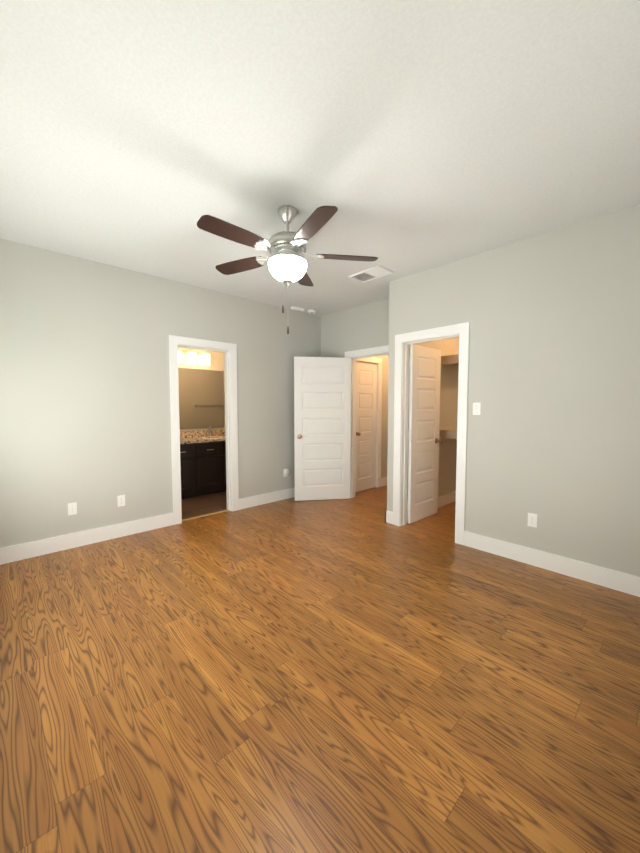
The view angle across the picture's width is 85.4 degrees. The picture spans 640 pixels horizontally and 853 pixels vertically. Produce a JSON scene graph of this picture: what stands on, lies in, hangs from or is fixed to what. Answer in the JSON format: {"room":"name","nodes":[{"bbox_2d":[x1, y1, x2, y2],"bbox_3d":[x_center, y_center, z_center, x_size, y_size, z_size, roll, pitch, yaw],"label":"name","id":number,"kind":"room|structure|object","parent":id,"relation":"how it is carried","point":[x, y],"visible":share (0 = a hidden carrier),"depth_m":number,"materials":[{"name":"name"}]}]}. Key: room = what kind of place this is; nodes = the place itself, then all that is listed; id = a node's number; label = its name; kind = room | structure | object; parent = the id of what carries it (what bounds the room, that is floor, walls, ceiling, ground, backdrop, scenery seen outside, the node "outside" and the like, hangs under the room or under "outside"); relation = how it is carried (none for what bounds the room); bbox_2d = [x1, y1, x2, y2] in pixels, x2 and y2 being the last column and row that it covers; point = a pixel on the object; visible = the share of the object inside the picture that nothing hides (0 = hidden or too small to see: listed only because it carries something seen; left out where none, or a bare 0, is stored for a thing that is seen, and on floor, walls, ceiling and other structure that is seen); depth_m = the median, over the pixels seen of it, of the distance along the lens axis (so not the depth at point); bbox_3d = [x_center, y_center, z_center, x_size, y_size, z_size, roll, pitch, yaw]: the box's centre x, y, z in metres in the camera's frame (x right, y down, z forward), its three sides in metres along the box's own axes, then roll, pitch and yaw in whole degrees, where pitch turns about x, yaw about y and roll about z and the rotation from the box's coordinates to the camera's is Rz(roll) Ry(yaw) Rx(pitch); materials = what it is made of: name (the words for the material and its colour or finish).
{"room":"empty bedroom","nodes":[
{"label":"empty bedroom","id":0,"kind":"room"},
{"bbox_2d":[0,238,320,547],"bbox_3d":[-1.410,-0.267,4.209,4.890,2.740,0.120,-3,5,-43],"label":"wall","id":1,"kind":"structure","parent":0,"point":[85,418],"depth_m":3.46,"materials":[{"name":"paint"}]},
{"bbox_2d":[68,502,76,515],"bbox_3d":[-2.350,0.783,3.290,0.070,0.115,0.013,-3,5,-43],"label":"outlet","id":2,"kind":"object","parent":1,"relation":"attached to","point":[72,508],"visible":1,"depth_m":3.29,"materials":[{"name":"white plastic"}]},
{"bbox_2d":[0,513,173,564],"bbox_3d":[-2.352,1.087,3.305,1.874,0.140,0.014,-3,5,-43],"label":"baseboard","id":3,"kind":"structure","parent":1,"relation":"attached to","point":[27,550],"depth_m":3.34,"materials":[{"name":"white wood"}]},
{"bbox_2d":[117,495,124,506],"bbox_3d":[-2.050,0.766,3.576,0.070,0.115,0.008,-3,5,-43],"label":"duplex electrical outlet","id":4,"kind":"object","parent":1,"relation":"attached to","point":[121,500],"visible":1,"depth_m":3.57,"materials":[{"name":"white plastic"}]},
{"bbox_2d":[169,335,238,524],"bbox_3d":[-1.413,0.035,4.223,0.832,2.136,0.156,-3,5,-43],"label":"door frame","id":5,"kind":"structure","parent":1,"relation":"attached to","point":[174,341],"depth_m":4.26,"materials":[{"name":"white wood"}]},
{"bbox_2d":[182,509,228,520],"bbox_3d":[-1.417,1.097,4.288,0.640,0.007,0.040,-3,5,-43],"label":"trim","id":6,"kind":"structure","parent":1,"relation":"attached to","point":[204,515],"depth_m":4.26,"materials":[{"name":"brown wood"}]},
{"bbox_2d":[239,488,294,509],"bbox_3d":[-0.524,0.988,5.024,1.484,0.140,0.014,-3,5,-43],"label":"baseboard","id":7,"kind":"structure","parent":1,"relation":"attached to","point":[252,501],"depth_m":4.81,"materials":[{"name":"white wood"}]},
{"bbox_2d":[284,469,288,476],"bbox_3d":[-0.486,0.671,5.020,0.070,0.120,0.045,-3,5,-43],"label":"electrical outlet","id":8,"kind":"object","parent":1,"relation":"attached to","point":[286,472],"visible":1,"depth_m":5.01,"materials":[{"name":"white plastic"}]},
{"bbox_2d":[178,347,224,431],"bbox_3d":[-2.019,-0.352,5.692,3.740,2.740,0.120,-3,5,-43],"label":"wall","id":9,"kind":"structure","parent":0,"point":[216,361],"depth_m":5.72,"materials":[{"name":"paint"}]},
{"bbox_2d":[178,351,210,365],"bbox_3d":[-2.023,-1.070,5.450,0.700,0.200,0.165,-3,5,-43],"label":"sconce","id":10,"kind":"object","parent":9,"relation":"attached to","point":[191,357],"visible":0.83,"depth_m":5.42,"materials":[{"name":"white glass"}]},
{"bbox_2d":[178,368,223,428],"bbox_3d":[-2.072,-0.442,5.550,1.155,0.965,0.005,-3,5,-43],"label":"vanity mirror","id":11,"kind":"object","parent":9,"relation":"attached to","point":[201,398],"visible":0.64,"depth_m":5.66,"materials":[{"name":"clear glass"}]},
{"bbox_2d":[0,485,639,852],"bbox_3d":[0.193,1.177,3.829,6.590,0.100,5.990,-3,5,-43],"label":"floor","id":12,"kind":"structure","parent":0,"point":[357,674],"depth_m":1.63,"materials":[{"name":"brown wood"}]},
{"bbox_2d":[180,426,225,498],"bbox_3d":[-1.692,0.509,5.554,1.700,1.035,0.597,-3,5,-43],"label":"bathroom vanity","id":13,"kind":"object","parent":12,"relation":"on","point":[203,461],"visible":0.5,"depth_m":5.20,"materials":[{"name":"black wood"}]},
{"bbox_2d":[0,0,639,316],"bbox_3d":[0.193,-1.658,3.666,6.590,0.100,5.990,-3,5,-43],"label":"ceiling","id":14,"kind":"structure","parent":0,"point":[406,138],"depth_m":1.75,"materials":[{"name":"paint"}]},
{"bbox_2d":[197,205,377,333],"bbox_3d":[-0.268,-1.092,2.456,1.219,0.888,1.273,-3,5,-43],"label":"fan","id":15,"kind":"object","parent":14,"relation":"hanging from","point":[286,262],"visible":1,"depth_m":2.38,"materials":[{"name":"brown wood"}]},
{"bbox_2d":[291,306,303,311],"bbox_3d":[-0.315,-1.661,4.900,0.200,0.033,0.060,-3,5,-43],"label":"bar","id":16,"kind":"object","parent":14,"relation":"attached to","point":[297,308],"visible":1,"depth_m":4.87,"materials":[{"name":"white plastic"}]},
{"bbox_2d":[307,309,315,313],"bbox_3d":[-0.119,-1.667,5.042,0.128,0.038,0.128,-3,5,-43],"label":"smoke detector","id":17,"kind":"object","parent":14,"relation":"attached to","point":[311,311],"visible":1,"depth_m":5.01,"materials":[{"name":"white plastic"}]},
{"bbox_2d":[348,265,393,282],"bbox_3d":[0.537,-1.600,3.650,0.255,0.012,0.410,-3,5,-43],"label":"ceiling vent","id":18,"kind":"object","parent":14,"relation":"in","point":[372,273],"visible":0.98,"depth_m":3.63,"materials":[{"name":"white metal"}]},
{"bbox_2d":[321,298,388,357],"bbox_3d":[0.610,-0.308,4.915,0.120,2.740,1.620,-3,5,-43],"label":"wall","id":19,"kind":"structure","parent":0,"point":[365,326],"depth_m":4.88,"materials":[{"name":"paint"}]},
{"bbox_2d":[294,357,350,500],"bbox_3d":[0.043,0.038,4.944,0.821,2.030,0.177,-1,3,-9],"label":"entry door","id":20,"kind":"structure","parent":19,"relation":"in","point":[322,421],"depth_m":4.93,"materials":[{"name":"white wood"}]},
{"bbox_2d":[345,345,388,497],"bbox_3d":[0.987,-0.016,5.099,0.934,2.136,1.178,-3,5,-43],"label":"door frame","id":21,"kind":"structure","parent":19,"relation":"attached to","point":[353,423],"depth_m":5.11,"materials":[{"name":"white wood"}]},
{"bbox_2d":[376,355,388,477],"bbox_3d":[1.118,-0.366,5.927,2.010,2.740,0.120,-3,5,-43],"label":"wall","id":22,"kind":"structure","parent":0,"point":[384,420],"depth_m":5.83,"materials":[{"name":"paint"}]},
{"bbox_2d":[356,361,376,491],"bbox_3d":[0.737,0.006,5.498,0.573,2.030,0.106,-3,5,-43],"label":"hall door","id":23,"kind":"structure","parent":22,"relation":"in","point":[366,393],"depth_m":5.52,"materials":[{"name":"white wood"}]},
{"bbox_2d":[381,477,386,486],"bbox_3d":[1.454,0.919,6.226,1.214,0.140,0.014,-3,5,-43],"label":"baseboard","id":24,"kind":"structure","parent":22,"relation":"attached to","point":[384,481],"depth_m":5.86,"materials":[{"name":"white"}]},
{"bbox_2d":[387,279,458,511],"bbox_3d":[1.767,-0.302,4.809,2.600,2.740,0.120,-3,5,-43],"label":"wall","id":25,"kind":"structure","parent":0,"point":[448,420],"depth_m":4.60,"materials":[{"name":"paint"}]},
{"bbox_2d":[385,510,392,523],"bbox_3d":[0.935,1.035,4.205,0.484,0.140,0.030,-3,5,-43],"label":"baseboard","id":26,"kind":"structure","parent":25,"relation":"attached to","point":[388,514],"depth_m":4.00,"materials":[{"name":"white wood"}]},
{"bbox_2d":[407,344,441,523],"bbox_3d":[1.242,0.086,4.118,0.631,2.030,0.177,-3,4,-42],"label":"closet door","id":27,"kind":"structure","parent":25,"relation":"in","point":[424,417],"depth_m":4.07,"materials":[{"name":"white wood"}]},
{"bbox_2d":[407,491,455,510],"bbox_3d":[1.638,1.009,4.671,1.880,0.140,0.014,-3,5,-43],"label":"baseboard","id":28,"kind":"structure","parent":25,"relation":"attached to","point":[445,499],"depth_m":4.74,"materials":[{"name":"white"}]},
{"bbox_2d":[440,428,456,438],"bbox_3d":[2.050,0.085,4.807,1.018,0.108,0.300,-3,5,-43],"label":"closet shelf","id":29,"kind":"object","parent":25,"relation":"attached to","point":[448,433],"visible":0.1,"depth_m":4.48,"materials":[{"name":"beige wood"}]},
{"bbox_2d":[441,354,458,365],"bbox_3d":[2.050,-0.873,4.752,1.018,0.108,0.300,-3,5,-43],"label":"closet shelf","id":30,"kind":"object","parent":25,"relation":"attached to","point":[452,360],"visible":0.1,"depth_m":4.43,"materials":[{"name":"beige wood"}]},
{"bbox_2d":[398,203,639,576],"bbox_3d":[1.807,-0.195,2.961,0.120,2.740,2.630,-3,5,-43],"label":"wall","id":31,"kind":"structure","parent":0,"point":[553,427],"depth_m":2.79,"materials":[{"name":"paint"}]},
{"bbox_2d":[407,344,409,494],"bbox_3d":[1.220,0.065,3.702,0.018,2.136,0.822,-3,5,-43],"label":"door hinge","id":32,"kind":"structure","parent":31,"relation":"attached to","point":[408,426],"depth_m":3.93,"materials":[{"name":"white"}]},
{"bbox_2d":[393,322,469,544],"bbox_3d":[1.169,0.105,3.657,0.124,2.060,0.670,-3,5,-43],"label":"door frame","id":33,"kind":"structure","parent":31,"relation":"attached to","point":[404,429],"depth_m":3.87,"materials":[{"name":"white wood"}]},
{"bbox_2d":[473,403,480,414],"bbox_3d":[1.457,-0.166,3.231,0.022,0.115,0.070,-3,5,-43],"label":"light switch","id":34,"kind":"object","parent":31,"relation":"attached to","point":[476,408],"visible":1,"depth_m":3.23,"materials":[{"name":"white plastic"}]},
{"bbox_2d":[527,513,536,527],"bbox_3d":[1.798,0.793,2.934,0.008,0.115,0.070,-3,5,-43],"label":"duplex electrical outlet","id":35,"kind":"object","parent":31,"relation":"attached to","point":[532,519],"visible":1,"depth_m":2.93,"materials":[{"name":"white plastic"}]},
{"bbox_2d":[464,531,639,596],"bbox_3d":[1.983,1.119,2.752,0.014,0.140,1.694,-3,5,-43],"label":"baseboard","id":36,"kind":"structure","parent":31,"relation":"attached to","point":[609,578],"depth_m":2.80,"materials":[{"name":"white wood"}]}
]}

